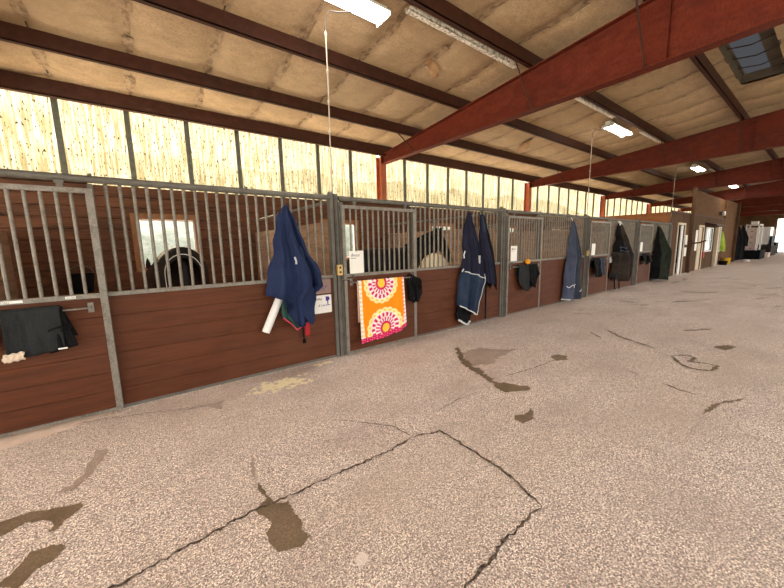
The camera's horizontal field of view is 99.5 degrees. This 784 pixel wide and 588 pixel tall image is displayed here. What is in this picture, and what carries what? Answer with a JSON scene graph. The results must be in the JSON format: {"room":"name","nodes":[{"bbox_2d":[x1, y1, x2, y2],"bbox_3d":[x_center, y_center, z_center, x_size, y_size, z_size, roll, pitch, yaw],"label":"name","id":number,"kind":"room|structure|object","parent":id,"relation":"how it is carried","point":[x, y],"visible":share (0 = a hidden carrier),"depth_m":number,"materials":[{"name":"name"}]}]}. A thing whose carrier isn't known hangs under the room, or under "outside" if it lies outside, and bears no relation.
{"room":"farm building","nodes":[
{"label":"farm building","id":0,"kind":"room"},
{"bbox_2d":[0,168,335,408],"bbox_3d":[-2.191,-0.025,3.319,3.534,2.145,0.130,-7,10,-37],"label":"stall front","id":1,"kind":"object","parent":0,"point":[170,341],"visible":0.85,"depth_m":3.46,"materials":[{"name":"metal"}]},
{"bbox_2d":[0,179,123,437],"bbox_3d":[-3.047,0.127,2.553,1.326,2.040,0.105,-7,10,-37],"label":"door","id":2,"kind":"structure","parent":1,"relation":"attached to","point":[80,381],"depth_m":2.81,"materials":[{"name":"metal"}]},
{"bbox_2d":[0,300,22,304],"bbox_3d":[-2.987,0.067,2.600,0.130,0.022,0.003,-7,10,-37],"label":"sticker","id":3,"kind":"object","parent":2,"relation":"attached to","point":[19,301],"visible":1,"depth_m":2.60,"materials":[{"name":"white"}]},
{"bbox_2d":[0,305,77,363],"bbox_3d":[-2.898,0.317,2.617,0.604,0.410,0.129,-8,11,-38],"label":"folded blanket","id":4,"kind":"object","parent":2,"relation":"hanging from","point":[33,331],"visible":1,"depth_m":2.63,"materials":[{"name":"grey fabric"}]},
{"bbox_2d":[266,197,322,342],"bbox_3d":[-1.112,-0.245,3.910,0.716,1.765,0.297,-7,10,-33],"label":"blanket","id":5,"kind":"object","parent":1,"relation":"hanging from","point":[294,278],"visible":1,"depth_m":3.84,"materials":[{"name":"blue fabric"}]},
{"bbox_2d":[262,298,282,333],"bbox_3d":[-1.375,0.214,3.866,0.296,0.480,0.090,-7,10,-37],"label":"paper roll","id":6,"kind":"object","parent":5,"relation":"attached to","point":[277,303],"visible":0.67,"depth_m":3.83,"materials":[{"name":"white paper"}]},
{"bbox_2d":[315,294,331,313],"bbox_3d":[-0.899,0.132,4.310,0.250,0.235,0.008,-7,10,-37],"label":"sign","id":7,"kind":"object","parent":1,"relation":"attached to","point":[323,304],"visible":0.94,"depth_m":4.31,"materials":[{"name":"white"}]},
{"bbox_2d":[316,279,330,293],"bbox_3d":[-0.909,-0.095,4.271,0.265,0.185,0.012,-7,10,-37],"label":"sign","id":8,"kind":"object","parent":1,"relation":"attached to","point":[326,288],"visible":0.53,"depth_m":4.31,"materials":[{"name":"paper"}]},
{"bbox_2d":[0,89,376,200],"bbox_3d":[-3.291,-2.785,7.140,7.250,1.550,0.082,-7,10,-37],"label":"window","id":9,"kind":"structure","parent":0,"point":[38,133],"depth_m":6.33,"materials":[{"name":"glass"}]},
{"bbox_2d":[0,179,573,298],"bbox_3d":[-0.577,-1.131,9.096,23.160,2.600,0.050,-7,10,-37],"label":"wall","id":10,"kind":"structure","parent":0,"point":[15,195],"depth_m":5.91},
{"bbox_2d":[70,265,94,293],"bbox_3d":[-5.089,-0.245,5.446,0.350,0.446,0.350,-7,10,-37],"label":"bucket","id":11,"kind":"object","parent":10,"relation":"hanging from","point":[77,284],"visible":0.73,"depth_m":5.36,"materials":[{"name":"black plastic"}]},
{"bbox_2d":[129,213,202,271],"bbox_3d":[-4.217,-0.973,6.285,1.080,1.050,0.140,-7,10,-37],"label":"window","id":12,"kind":"structure","parent":10,"relation":"in","point":[142,216],"depth_m":6.07,"materials":[{"name":"wood"},{"name":"glass"}]},
{"bbox_2d":[320,219,358,259],"bbox_3d":[-1.311,-1.351,8.461,1.080,1.050,0.140,-7,10,-37],"label":"window","id":13,"kind":"structure","parent":10,"relation":"in","point":[324,220],"depth_m":8.69,"materials":[{"name":"brown wood"}]},
{"bbox_2d":[430,223,453,230],"bbox_3d":[1.595,-1.729,10.637,1.080,1.050,0.140,-7,10,-37],"label":"window","id":14,"kind":"structure","parent":10,"relation":"in","point":[431,224],"depth_m":10.58,"materials":[{"name":"brown wood"}]},
{"bbox_2d":[139,205,523,264],"bbox_3d":[-4.626,-4.351,18.005,75.000,6.812,9.000,-7,10,-37],"label":"ground","id":15,"kind":"structure","parent":0,"point":[144,225],"depth_m":12.47,"materials":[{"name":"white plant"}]},
{"bbox_2d":[0,251,783,587],"bbox_3d":[19.360,-1.045,14.640,61.500,0.004,16.000,-7,10,-37],"label":"floor","id":16,"kind":"structure","parent":0,"point":[632,436],"depth_m":2.24,"materials":[{"name":"concrete"}]},
{"bbox_2d":[0,212,18,299],"bbox_3d":[-4.763,-0.004,3.727,0.060,2.092,3.540,-7,10,-37],"label":"wall","id":17,"kind":"structure","parent":16,"relation":"on","point":[3,234],"depth_m":4.92,"materials":[{"name":"wood"}]},
{"bbox_2d":[146,246,209,288],"bbox_3d":[-3.457,-0.001,5.343,0.791,1.499,1.636,-7,10,-37],"label":"horse","id":18,"kind":"object","parent":16,"relation":"on","point":[161,261],"visible":0.34,"depth_m":4.86},
{"bbox_2d":[254,201,329,279],"bbox_3d":[-1.856,-0.382,5.902,0.060,2.092,3.540,-7,10,-37],"label":"wall","id":19,"kind":"structure","parent":16,"relation":"on","point":[263,242],"depth_m":4.94,"materials":[{"name":"wood"}]},
{"bbox_2d":[327,192,348,356],"bbox_3d":[-0.724,-0.235,4.425,0.179,2.180,0.114,-7,10,-37],"label":"post","id":20,"kind":"object","parent":16,"relation":"on","point":[338,296],"visible":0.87,"depth_m":4.37,"materials":[{"name":"metal"}]},
{"bbox_2d":[335,197,342,274],"bbox_3d":[-0.695,-0.743,4.296,0.070,1.000,0.044,-7,10,-37],"label":"power outlet","id":21,"kind":"object","parent":20,"relation":"attached to","point":[339,267],"visible":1,"depth_m":4.32,"materials":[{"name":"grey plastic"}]},
{"bbox_2d":[376,156,386,199],"bbox_3d":[-0.265,-1.843,9.428,0.180,3.900,0.225,-7,10,-37],"label":"steel column","id":22,"kind":"structure","parent":16,"relation":"on","point":[380,168],"depth_m":9.21,"materials":[{"name":"metal"}]},
{"bbox_2d":[381,0,783,164],"bbox_3d":[3.658,-3.644,3.875,0.180,1.526,12.916,-7,10,-37],"label":"rafter","id":23,"kind":"object","parent":22,"relation":"attached to","point":[673,31],"visible":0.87,"depth_m":4.65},
{"bbox_2d":[0,20,682,198],"bbox_3d":[15.403,-5.808,19.099,61.500,0.200,0.075,-7,10,-37],"label":"beam","id":24,"kind":"structure","parent":23,"relation":"attached to","point":[9,32],"depth_m":5.37,"materials":[{"name":"metal"}]},
{"bbox_2d":[0,69,688,208],"bbox_3d":[14.661,-5.782,20.095,61.500,0.240,0.110,-7,10,-37],"label":"beam","id":25,"kind":"structure","parent":23,"relation":"attached to","point":[9,80],"depth_m":6.50,"materials":[{"name":"metal"}]},
{"bbox_2d":[514,57,532,108],"bbox_3d":[2.127,-3.442,5.378,0.569,0.693,0.062,-7,10,-37],"label":"brace","id":26,"kind":"object","parent":23,"relation":"attached to","point":[530,107],"visible":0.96,"depth_m":5.39,"materials":[{"name":"paint"}]},
{"bbox_2d":[404,0,750,185],"bbox_3d":[17.223,-5.798,16.670,61.500,0.200,0.075,-7,10,-37],"label":"roof beam","id":27,"kind":"structure","parent":23,"relation":"attached to","point":[442,10],"depth_m":5.01,"materials":[{"name":"metal"}]},
{"bbox_2d":[406,5,517,68],"bbox_3d":[1.110,-3.619,4.766,2.300,0.050,0.080,-7,10,-37],"label":"channel","id":28,"kind":"object","parent":27,"relation":"attached to","point":[414,12],"visible":0.88,"depth_m":4.60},
{"bbox_2d":[575,97,614,118],"bbox_3d":[4.293,-4.031,7.112,2.250,0.050,0.080,-7,10,-37],"label":"channel","id":29,"kind":"object","parent":27,"relation":"attached to","point":[580,99],"visible":0.62,"depth_m":7.14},
{"bbox_2d":[639,131,660,142],"bbox_3d":[7.259,-4.417,9.332,1.600,0.050,0.080,-7,10,-37],"label":"channel","id":30,"kind":"object","parent":27,"relation":"attached to","point":[645,134],"visible":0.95,"depth_m":9.29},
{"bbox_2d":[635,0,646,67],"bbox_3d":[3.080,-3.358,4.119,0.570,0.850,0.062,-7,10,-37],"label":"brace","id":31,"kind":"object","parent":23,"relation":"attached to","point":[636,1],"visible":1,"depth_m":4.16,"materials":[{"name":"paint"}]},
{"bbox_2d":[347,226,452,273],"bbox_3d":[0.046,-0.414,6.544,3.040,1.829,0.619,-8,10,-38],"label":"horse","id":32,"kind":"object","parent":16,"relation":"on","point":[440,229],"visible":0.17,"depth_m":6.31},
{"bbox_2d":[419,253,448,267],"bbox_3d":[0.786,-0.091,6.203,1.339,1.360,0.800,-7,10,-37],"label":"pile","id":33,"kind":"object","parent":16,"relation":"on","point":[427,256],"visible":0.05,"depth_m":5.98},
{"bbox_2d":[390,212,497,267],"bbox_3d":[1.050,-0.760,8.078,0.060,2.092,3.540,-7,10,-37],"label":"wall","id":34,"kind":"structure","parent":16,"relation":"on","point":[456,230],"depth_m":7.57,"materials":[{"name":"wood"}]},
{"bbox_2d":[497,207,507,317],"bbox_3d":[2.182,-0.613,6.601,0.179,2.180,0.114,-7,10,-37],"label":"post","id":35,"kind":"object","parent":16,"relation":"on","point":[502,216],"visible":0.78,"depth_m":6.54,"materials":[{"name":"metal"}]},
{"bbox_2d":[523,182,531,210],"bbox_3d":[5.587,-2.604,13.810,0.180,3.900,0.225,-7,10,-37],"label":"steel column","id":36,"kind":"structure","parent":16,"relation":"on","point":[527,190],"depth_m":13.59,"materials":[{"name":"metal"}]},
{"bbox_2d":[529,108,783,187],"bbox_3d":[9.510,-4.405,8.257,0.180,1.526,12.916,-7,10,-37],"label":"rafter","id":37,"kind":"object","parent":36,"relation":"attached to","point":[764,131],"visible":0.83,"depth_m":9.41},
{"bbox_2d":[132,0,732,200],"bbox_3d":[16.289,-5.803,17.916,61.500,0.200,0.075,-7,10,-37],"label":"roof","id":38,"kind":"structure","parent":37,"relation":"on","point":[194,10],"depth_m":4.93,"materials":[{"name":"paint"}]},
{"bbox_2d":[642,0,778,158],"bbox_3d":[18.175,-5.792,15.399,61.500,0.200,0.075,-7,10,-37],"label":"beam","id":39,"kind":"structure","parent":37,"relation":"on","point":[701,61],"depth_m":6.80,"materials":[{"name":"metal"}]},
{"bbox_2d":[739,116,741,151],"bbox_3d":[8.932,-4.119,8.500,0.570,0.850,0.062,-7,10,-37],"label":"brace","id":40,"kind":"object","parent":37,"relation":"attached to","point":[740,116],"visible":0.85,"depth_m":8.52,"materials":[{"name":"paint"}]},
{"bbox_2d":[475,218,582,260],"bbox_3d":[3.956,-1.138,10.254,0.060,2.092,3.540,-7,10,-37],"label":"wall","id":41,"kind":"structure","parent":16,"relation":"on","point":[580,218],"depth_m":9.79,"materials":[{"name":"wood"}]},
{"bbox_2d":[531,222,630,254],"bbox_3d":[6.862,-1.516,12.430,0.060,2.092,3.540,-7,10,-37],"label":"wall","id":42,"kind":"structure","parent":16,"relation":"on","point":[623,222],"depth_m":11.73,"materials":[{"name":"wood"}]},
{"bbox_2d":[581,214,590,297],"bbox_3d":[5.088,-0.991,8.777,0.179,2.180,0.114,-7,10,-37],"label":"post","id":43,"kind":"object","parent":16,"relation":"on","point":[586,221],"visible":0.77,"depth_m":8.71,"materials":[{"name":"metal"}]},
{"bbox_2d":[586,217,589,255],"bbox_3d":[5.118,-1.498,8.648,0.070,1.000,0.044,-7,10,-37],"label":"power outlet","id":44,"kind":"object","parent":43,"relation":"attached to","point":[587,251],"visible":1,"depth_m":8.68,"materials":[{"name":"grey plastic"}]},
{"bbox_2d":[599,196,605,216],"bbox_3d":[11.439,-3.365,18.191,0.180,3.900,0.225,-7,10,-37],"label":"steel column","id":45,"kind":"structure","parent":16,"relation":"on","point":[602,198],"depth_m":17.98,"materials":[{"name":"metal"}]},
{"bbox_2d":[605,157,783,199],"bbox_3d":[15.362,-5.166,12.638,0.180,1.526,12.916,-7,10,-37],"label":"rafter","id":46,"kind":"object","parent":45,"relation":"attached to","point":[759,172],"visible":0.9,"depth_m":14.27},
{"bbox_2d":[631,219,639,285],"bbox_3d":[7.994,-1.369,10.952,0.179,2.180,0.114,-7,10,-37],"label":"post","id":47,"kind":"object","parent":16,"relation":"on","point":[636,231],"visible":0.7,"depth_m":10.88,"materials":[{"name":"metal"}]},
{"bbox_2d":[646,204,650,213],"bbox_3d":[17.291,-4.126,22.573,0.180,3.900,0.225,-7,10,-37],"label":"steel column","id":48,"kind":"structure","parent":16,"relation":"on","point":[648,208],"depth_m":22.34,"materials":[{"name":"metal"}]},
{"bbox_2d":[650,180,783,206],"bbox_3d":[21.214,-5.927,17.019,0.180,1.526,12.916,-7,10,-37],"label":"rafter","id":49,"kind":"object","parent":48,"relation":"attached to","point":[776,188],"visible":0.84,"depth_m":18.75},
{"bbox_2d":[667,222,672,246],"bbox_3d":[10.900,-1.747,13.128,0.179,2.180,0.114,-7,10,-37],"label":"post","id":50,"kind":"object","parent":16,"relation":"on","point":[671,225],"visible":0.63,"depth_m":13.00,"materials":[{"name":"metal"}]},
{"bbox_2d":[685,188,697,272],"bbox_3d":[13.252,-2.788,14.695,0.130,3.690,0.130,-7,10,-37],"label":"post","id":51,"kind":"object","parent":16,"relation":"on","point":[687,270],"visible":1,"depth_m":14.65,"materials":[{"name":"brown paint"}]},
{"bbox_2d":[711,227,720,265],"bbox_3d":[17.614,-2.584,18.047,0.600,2.140,0.130,-7,10,-37],"label":"panel","id":52,"kind":"object","parent":16,"relation":"on","point":[717,229],"visible":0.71,"depth_m":17.93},
{"bbox_2d":[722,256,730,263],"bbox_3d":[19.510,-1.980,19.394,0.424,0.471,0.424,-7,10,-37],"label":"bucket","id":53,"kind":"object","parent":16,"relation":"on","point":[726,258],"visible":0.73,"depth_m":19.25,"materials":[{"name":"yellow plastic"}]},
{"bbox_2d":[730,203,740,261],"bbox_3d":[21.867,-3.903,21.113,0.150,3.690,0.150,-7,10,-37],"label":"post","id":54,"kind":"object","parent":16,"relation":"on","point":[739,204],"visible":0.93,"depth_m":21.07,"materials":[{"name":"brown paint"}]},
{"bbox_2d":[743,250,765,258],"bbox_3d":[26.302,-2.890,24.172,2.740,0.620,0.920,-7,10,-37],"label":"trunk","id":55,"kind":"object","parent":16,"relation":"on","point":[748,254],"visible":0.73,"depth_m":23.36,"materials":[{"name":"black plastic"}]},
{"bbox_2d":[745,228,757,249],"bbox_3d":[26.133,-3.987,24.090,1.240,1.580,0.500,-7,10,-37],"label":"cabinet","id":56,"kind":"object","parent":55,"relation":"on","point":[752,232],"visible":0.88,"depth_m":23.70,"materials":[{"name":"pink metal"}]},
{"bbox_2d":[746,224,763,249],"bbox_3d":[26.244,-4.120,24.120,1.800,1.830,0.680,-7,10,-37],"label":"frame","id":57,"kind":"object","parent":55,"relation":"on","point":[758,225],"visible":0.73,"depth_m":23.74,"materials":[{"name":"white metal"}]},
{"bbox_2d":[757,245,776,255],"bbox_3d":[31.852,-3.696,28.278,4.040,0.800,0.860,-7,10,-37],"label":"chest","id":58,"kind":"object","parent":16,"relation":"on","point":[772,249],"visible":0.68,"depth_m":27.12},
{"bbox_2d":[758,227,773,243],"bbox_3d":[31.368,-4.891,27.879,2.240,1.400,0.660,-7,10,-37],"label":"cabinet","id":59,"kind":"object","parent":58,"relation":"on","point":[767,231],"visible":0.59,"depth_m":27.19,"materials":[{"name":"white metal"}]},
{"bbox_2d":[769,236,774,245],"bbox_3d":[31.432,-4.387,27.461,1.940,0.780,0.140,-7,10,-37],"label":"storage box","id":60,"kind":"object","parent":58,"relation":"on","point":[772,238],"visible":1,"depth_m":27.03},
{"bbox_3d":[23.143,-4.887,26.954,0.180,3.900,0.225,-7,10,-37],"label":"steel column","id":61,"kind":"structure","parent":16,"relation":"on","visible":0},
{"bbox_2d":[681,195,783,211],"bbox_3d":[27.067,-6.689,21.401,0.180,1.526,12.916,-7,10,-37],"label":"rafter","id":62,"kind":"object","parent":61,"relation":"attached to","point":[773,200],"visible":0.48,"depth_m":23.23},
{"bbox_3d":[28.995,-5.648,31.335,0.180,3.900,0.225,-7,10,-37],"label":"steel column","id":63,"kind":"structure","parent":16,"relation":"on","visible":0},
{"bbox_2d":[740,204,783,212],"bbox_3d":[32.919,-7.449,25.782,0.180,1.526,12.916,-7,10,-37],"label":"rafter","id":64,"kind":"object","parent":63,"relation":"attached to","point":[781,206],"visible":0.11,"depth_m":28.03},
{"bbox_3d":[34.847,-6.409,35.717,0.180,3.900,0.225,-7,10,-37],"label":"steel column","id":65,"kind":"structure","parent":16,"relation":"on","visible":0},
{"bbox_2d":[740,210,783,216],"bbox_3d":[38.771,-8.211,30.163,0.180,1.526,12.916,-7,10,-37],"label":"rafter","id":66,"kind":"object","parent":65,"relation":"attached to","point":[776,212],"visible":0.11,"depth_m":32.92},
{"bbox_2d":[0,0,783,206],"bbox_3d":[18.384,-5.934,15.095,61.500,1.525,13.300,-7,10,-37],"label":"ceiling","id":67,"kind":"structure","parent":0,"point":[677,99],"depth_m":5.41,"materials":[{"name":"plastic"}]},
{"bbox_2d":[324,0,390,193],"bbox_3d":[-0.613,-2.384,3.995,1.240,2.252,0.424,-7,10,-37],"label":"lamp","id":68,"kind":"object","parent":67,"relation":"attached to","point":[374,11],"depth_m":4.00,"materials":[{"name":"white metal"}]},
{"bbox_2d":[422,56,438,77],"bbox_3d":[0.654,-3.713,5.443,0.162,0.105,0.600,3,9,24],"label":"insulation","id":69,"kind":"object","parent":67,"relation":"hanging from","point":[433,69],"visible":1,"depth_m":5.49},
{"bbox_2d":[518,138,533,151],"bbox_3d":[3.813,-4.271,9.599,0.292,0.183,0.900,-1,8,1],"label":"insulation","id":70,"kind":"object","parent":67,"relation":"hanging from","point":[526,145],"visible":1,"depth_m":9.53},
{"bbox_2d":[587,120,631,214],"bbox_3d":[5.704,-3.205,8.713,1.406,2.254,0.444,-7,10,-37],"label":"lamp","id":71,"kind":"object","parent":67,"relation":"attached to","point":[612,126],"depth_m":8.44,"materials":[{"name":"white metal"}]},
{"bbox_2d":[689,164,705,171],"bbox_3d":[12.355,-5.103,13.436,1.250,0.140,0.290,-7,10,-37],"label":"lamp","id":72,"kind":"object","parent":67,"relation":"attached to","point":[697,168],"visible":1,"depth_m":13.28,"materials":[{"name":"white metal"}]},
{"bbox_2d":[718,27,783,84],"bbox_3d":[6.500,-4.398,5.962,2.910,0.238,0.670,-7,10,-37],"label":"window","id":73,"kind":"structure","parent":67,"relation":"attached to","point":[756,56],"depth_m":6.29,"materials":[{"name":"grey"}]},
{"bbox_2d":[337,196,503,338],"bbox_3d":[0.716,-0.403,5.495,3.534,2.145,0.130,-7,10,-37],"label":"stall front","id":74,"kind":"object","parent":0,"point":[436,307],"visible":0.67,"depth_m":5.59,"materials":[{"name":"wood"}]},
{"bbox_2d":[340,201,416,353],"bbox_3d":[-0.141,-0.251,4.729,1.326,2.040,0.105,-7,10,-37],"label":"door","id":75,"kind":"structure","parent":74,"relation":"attached to","point":[353,340],"depth_m":4.65,"materials":[{"name":"metal"}]},
{"bbox_2d":[349,251,363,273],"bbox_3d":[-0.480,-0.431,4.462,0.215,0.304,0.036,-7,10,-37],"label":"name card","id":76,"kind":"object","parent":75,"relation":"attached to","point":[356,259],"visible":1,"depth_m":4.45,"materials":[{"name":"white"}]},
{"bbox_2d":[357,277,406,343],"bbox_3d":[-0.125,0.210,4.727,0.806,0.858,0.093,-7,10,-37],"label":"towel","id":77,"kind":"object","parent":75,"relation":"hanging from","point":[381,302],"visible":1,"depth_m":4.68,"materials":[{"name":"fabric"}]},
{"bbox_2d":[407,272,421,302],"bbox_3d":[0.344,-0.100,5.052,0.254,0.475,0.118,-7,10,-37],"label":"halter","id":78,"kind":"object","parent":75,"relation":"hanging from","point":[414,287],"visible":1,"depth_m":5.01,"materials":[{"name":"black fabric"}]},
{"bbox_2d":[456,210,485,324],"bbox_3d":[1.458,-0.458,5.867,0.737,2.033,0.260,-8,11,-40],"label":"blanket","id":79,"kind":"object","parent":74,"relation":"hanging from","point":[471,279],"visible":1,"depth_m":5.78,"materials":[{"name":"blue fabric"}]},
{"bbox_2d":[479,211,496,318],"bbox_3d":[1.811,-0.518,6.168,0.463,2.013,0.200,-7,10,-37],"label":"blanket","id":80,"kind":"object","parent":74,"relation":"hanging from","point":[487,254],"visible":0.98,"depth_m":6.06,"materials":[{"name":"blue fabric"}]},
{"bbox_2d":[379,156,523,211],"bbox_3d":[2.562,-3.546,11.522,7.250,1.550,0.082,-7,10,-37],"label":"window","id":81,"kind":"structure","parent":0,"point":[409,181],"depth_m":11.03,"materials":[{"name":"glass"}]},
{"bbox_2d":[506,210,587,307],"bbox_3d":[3.622,-0.781,7.671,3.534,2.145,0.130,-7,10,-37],"label":"stall front","id":82,"kind":"object","parent":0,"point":[552,269],"visible":0.7,"depth_m":7.81,"materials":[{"name":"metal"}]},
{"bbox_2d":[504,213,542,315],"bbox_3d":[2.765,-0.629,6.904,1.326,2.040,0.105,-7,10,-37],"label":"door","id":83,"kind":"structure","parent":82,"relation":"attached to","point":[517,300],"depth_m":6.87,"materials":[{"name":"metal"}]},
{"bbox_2d":[510,246,516,260],"bbox_3d":[2.426,-0.809,6.638,0.215,0.304,0.036,-7,10,-37],"label":"name card","id":84,"kind":"object","parent":83,"relation":"attached to","point":[513,257],"visible":1,"depth_m":6.62,"materials":[{"name":"white"}]},
{"bbox_2d":[516,263,539,290],"bbox_3d":[2.817,-0.347,6.890,0.676,0.544,0.207,-7,10,-37],"label":"pad","id":85,"kind":"object","parent":83,"relation":"hanging from","point":[527,274],"visible":0.99,"depth_m":6.84,"materials":[{"name":"grey fabric"}]},
{"bbox_2d":[561,217,581,300],"bbox_3d":[4.451,-0.850,8.065,0.696,2.013,0.330,-7,10,-37],"label":"blanket","id":86,"kind":"object","parent":82,"relation":"hanging from","point":[571,289],"visible":1,"depth_m":8.03,"materials":[{"name":"blue fabric"}]},
{"bbox_2d":[525,182,599,217],"bbox_3d":[8.414,-4.307,15.903,7.250,1.550,0.082,-7,10,-37],"label":"window","id":87,"kind":"structure","parent":0,"point":[545,199],"depth_m":15.68,"materials":[{"name":"glass"}]},
{"bbox_2d":[589,216,638,291],"bbox_3d":[6.528,-1.159,9.846,3.534,2.145,0.130,-7,10,-37],"label":"stall front","id":88,"kind":"object","parent":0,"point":[610,284],"visible":0.45,"depth_m":10.03,"materials":[{"name":"metal"}]},
{"bbox_2d":[585,219,610,295],"bbox_3d":[5.671,-1.007,9.080,1.326,2.040,0.105,-7,10,-37],"label":"door","id":89,"kind":"structure","parent":88,"relation":"attached to","point":[594,285],"depth_m":9.07,"materials":[{"name":"metal"}]},
{"bbox_2d":[591,244,595,254],"bbox_3d":[5.332,-1.187,8.814,0.215,0.304,0.036,-7,10,-37],"label":"name card","id":90,"kind":"object","parent":89,"relation":"attached to","point":[593,245],"visible":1,"depth_m":8.80,"materials":[{"name":"white"}]},
{"bbox_2d":[590,257,605,276],"bbox_3d":[5.585,-0.716,8.957,0.725,0.524,0.203,-8,11,-38],"label":"pad","id":91,"kind":"object","parent":89,"relation":"hanging from","point":[599,264],"visible":1,"depth_m":8.95,"materials":[{"name":"black fabric"}]},
{"bbox_2d":[608,221,633,288],"bbox_3d":[6.816,-1.129,9.760,0.957,2.041,0.448,-7,10,-37],"label":"blanket","id":92,"kind":"object","parent":88,"relation":"hanging from","point":[622,255],"visible":1,"depth_m":9.66,"materials":[{"name":"black fabric"}]},
{"bbox_2d":[601,195,645,216],"bbox_3d":[14.266,-5.068,20.285,7.250,1.550,0.082,-7,10,-37],"label":"window","id":93,"kind":"structure","parent":0,"point":[614,207],"depth_m":20.07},
{"bbox_2d":[639,220,671,280],"bbox_3d":[9.434,-1.537,12.022,3.534,2.145,0.130,-7,10,-37],"label":"stall front","id":94,"kind":"object","parent":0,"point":[665,226],"visible":0.37,"depth_m":12.06,"materials":[{"name":"metal"}]},
{"bbox_2d":[634,222,653,284],"bbox_3d":[8.577,-1.385,11.256,1.326,2.040,0.105,-7,10,-37],"label":"door","id":95,"kind":"structure","parent":94,"relation":"attached to","point":[645,235],"depth_m":11.24,"materials":[{"name":"metal"}]},
{"bbox_2d":[640,253,651,264],"bbox_3d":[8.562,-1.173,11.176,0.708,0.384,0.219,-7,10,-37],"label":"pad","id":96,"kind":"object","parent":95,"relation":"hanging from","point":[646,257],"visible":1,"depth_m":11.16,"materials":[{"name":"black fabric"}]},
{"bbox_2d":[650,225,671,279],"bbox_3d":[9.750,-1.519,11.926,0.766,2.024,0.495,-7,10,-34],"label":"blanket","id":97,"kind":"object","parent":94,"relation":"hanging from","point":[662,252],"visible":1,"depth_m":11.86,"materials":[{"name":"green fabric"}]},
{"bbox_2d":[646,203,676,212],"bbox_3d":[20.118,-5.829,24.666,7.250,1.550,0.082,-7,10,-37],"label":"window","id":98,"kind":"structure","parent":0,"point":[658,209],"depth_m":24.34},
{"bbox_2d":[669,212,724,275],"bbox_3d":[13.991,-2.668,17.688,10.480,2.560,3.680,-7,10,-37],"label":"wall","id":99,"kind":"structure","parent":0,"point":[676,217],"depth_m":15.32,"materials":[{"name":"brown paint"}]},
{"bbox_2d":[673,222,686,275],"bbox_3d":[12.117,-1.909,14.100,1.180,2.170,0.174,-7,10,-37],"label":"door","id":100,"kind":"structure","parent":99,"relation":"in","point":[682,229],"depth_m":14.23,"materials":[{"name":"white wood"}]},
{"bbox_2d":[694,230,697,250],"bbox_3d":[14.291,-2.517,15.602,0.380,0.950,0.008,-7,10,-37],"label":"notice sheet","id":101,"kind":"object","parent":99,"relation":"attached to","point":[696,237],"visible":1,"depth_m":15.58,"materials":[{"name":"white"}]},
{"bbox_2d":[671,210,725,219],"bbox_3d":[15.086,-3.773,16.059,10.550,0.050,0.070,-7,10,-37],"label":"trim","id":102,"kind":"structure","parent":99,"relation":"attached to","point":[671,210],"depth_m":15.27,"materials":[{"name":"paint"}]},
{"bbox_2d":[694,225,704,269],"bbox_3d":[14.884,-2.254,16.173,1.030,2.140,0.174,-7,10,-37],"label":"door","id":103,"kind":"structure","parent":99,"relation":"in","point":[701,229],"depth_m":16.24,"materials":[{"name":"wood"}]},
{"bbox_2d":[704,227,713,251],"bbox_3d":[16.314,-2.809,17.144,1.620,1.220,0.100,-7,10,-37],"label":"window","id":104,"kind":"structure","parent":99,"relation":"in","point":[709,234],"depth_m":17.17,"materials":[{"name":"white glass"}]},
{"bbox_2d":[705,222,725,226],"bbox_3d":[16.441,-3.527,16.850,2.300,0.200,0.430,-7,10,-37],"label":"hood","id":105,"kind":"object","parent":99,"relation":"attached to","point":[707,224],"visible":1,"depth_m":16.33,"materials":[{"name":"paint"}]},
{"bbox_2d":[719,232,725,251],"bbox_3d":[18.835,-2.972,18.871,0.488,1.140,0.201,-7,10,-37],"label":"vest","id":106,"kind":"object","parent":99,"relation":"hanging from","point":[722,241],"visible":1,"depth_m":18.80,"materials":[{"name":"fabric"}]},
{"bbox_2d":[675,190,737,262],"bbox_3d":[16.838,-3.589,19.748,10.700,3.670,3.680,-7,10,-37],"label":"wall","id":107,"kind":"structure","parent":0,"point":[708,205],"depth_m":19.14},
{"bbox_2d":[734,225,775,260],"bbox_3d":[31.808,-4.557,28.816,24.050,2.350,0.060,-7,10,-37],"label":"wall","id":108,"kind":"structure","parent":0,"point":[774,230],"depth_m":26.84,"materials":[{"name":"brown paint"}]},
{"bbox_2d":[734,226,742,259],"bbox_3d":[22.433,-3.349,21.459,0.792,2.230,0.369,-7,10,-37],"label":"coat","id":109,"kind":"object","parent":108,"relation":"hanging from","point":[738,251],"visible":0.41,"depth_m":21.33,"materials":[{"name":"fabric"}]},
{"bbox_2d":[735,230,745,259],"bbox_3d":[23.194,-3.289,22.047,0.849,2.050,0.371,-7,10,-37],"label":"coat","id":110,"kind":"object","parent":108,"relation":"hanging from","point":[744,241],"visible":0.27,"depth_m":21.93,"materials":[{"name":"fabric"}]},
{"bbox_2d":[742,225,748,245],"bbox_3d":[24.020,-3.942,22.592,0.656,1.450,0.376,-7,10,-37],"label":"coat","id":111,"kind":"object","parent":108,"relation":"hanging from","point":[744,231],"visible":0.5,"depth_m":22.50,"materials":[{"name":"fabric"}]},
{"bbox_2d":[739,214,783,237],"bbox_3d":[43.769,-6.815,32.705,0.100,5.200,16.200,-7,10,-37],"label":"wall","id":112,"kind":"structure","parent":0,"point":[767,220],"depth_m":36.40,"materials":[{"name":"brown paint"}]},
{"bbox_2d":[778,243,783,250],"bbox_3d":[58.912,-0.396,5.122,220.000,0.060,89.000,-7,10,-37],"label":"ground","id":113,"kind":"structure","parent":0,"point":[780,248],"depth_m":51.63,"materials":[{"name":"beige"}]},
{"bbox_3d":[9.831,-2.074,14.624,0.080,2.440,3.590,-7,10,-37],"label":"wall","id":114,"kind":"structure","parent":0,"visible":0},
{"bbox_2d":[576,212,670,227],"bbox_3d":[9.831,-3.187,14.423,0.130,0.420,3.580,-7,10,-37],"label":"trim","id":115,"kind":"structure","parent":114,"relation":"attached to","point":[663,216],"depth_m":13.57,"materials":[{"name":"wood"}]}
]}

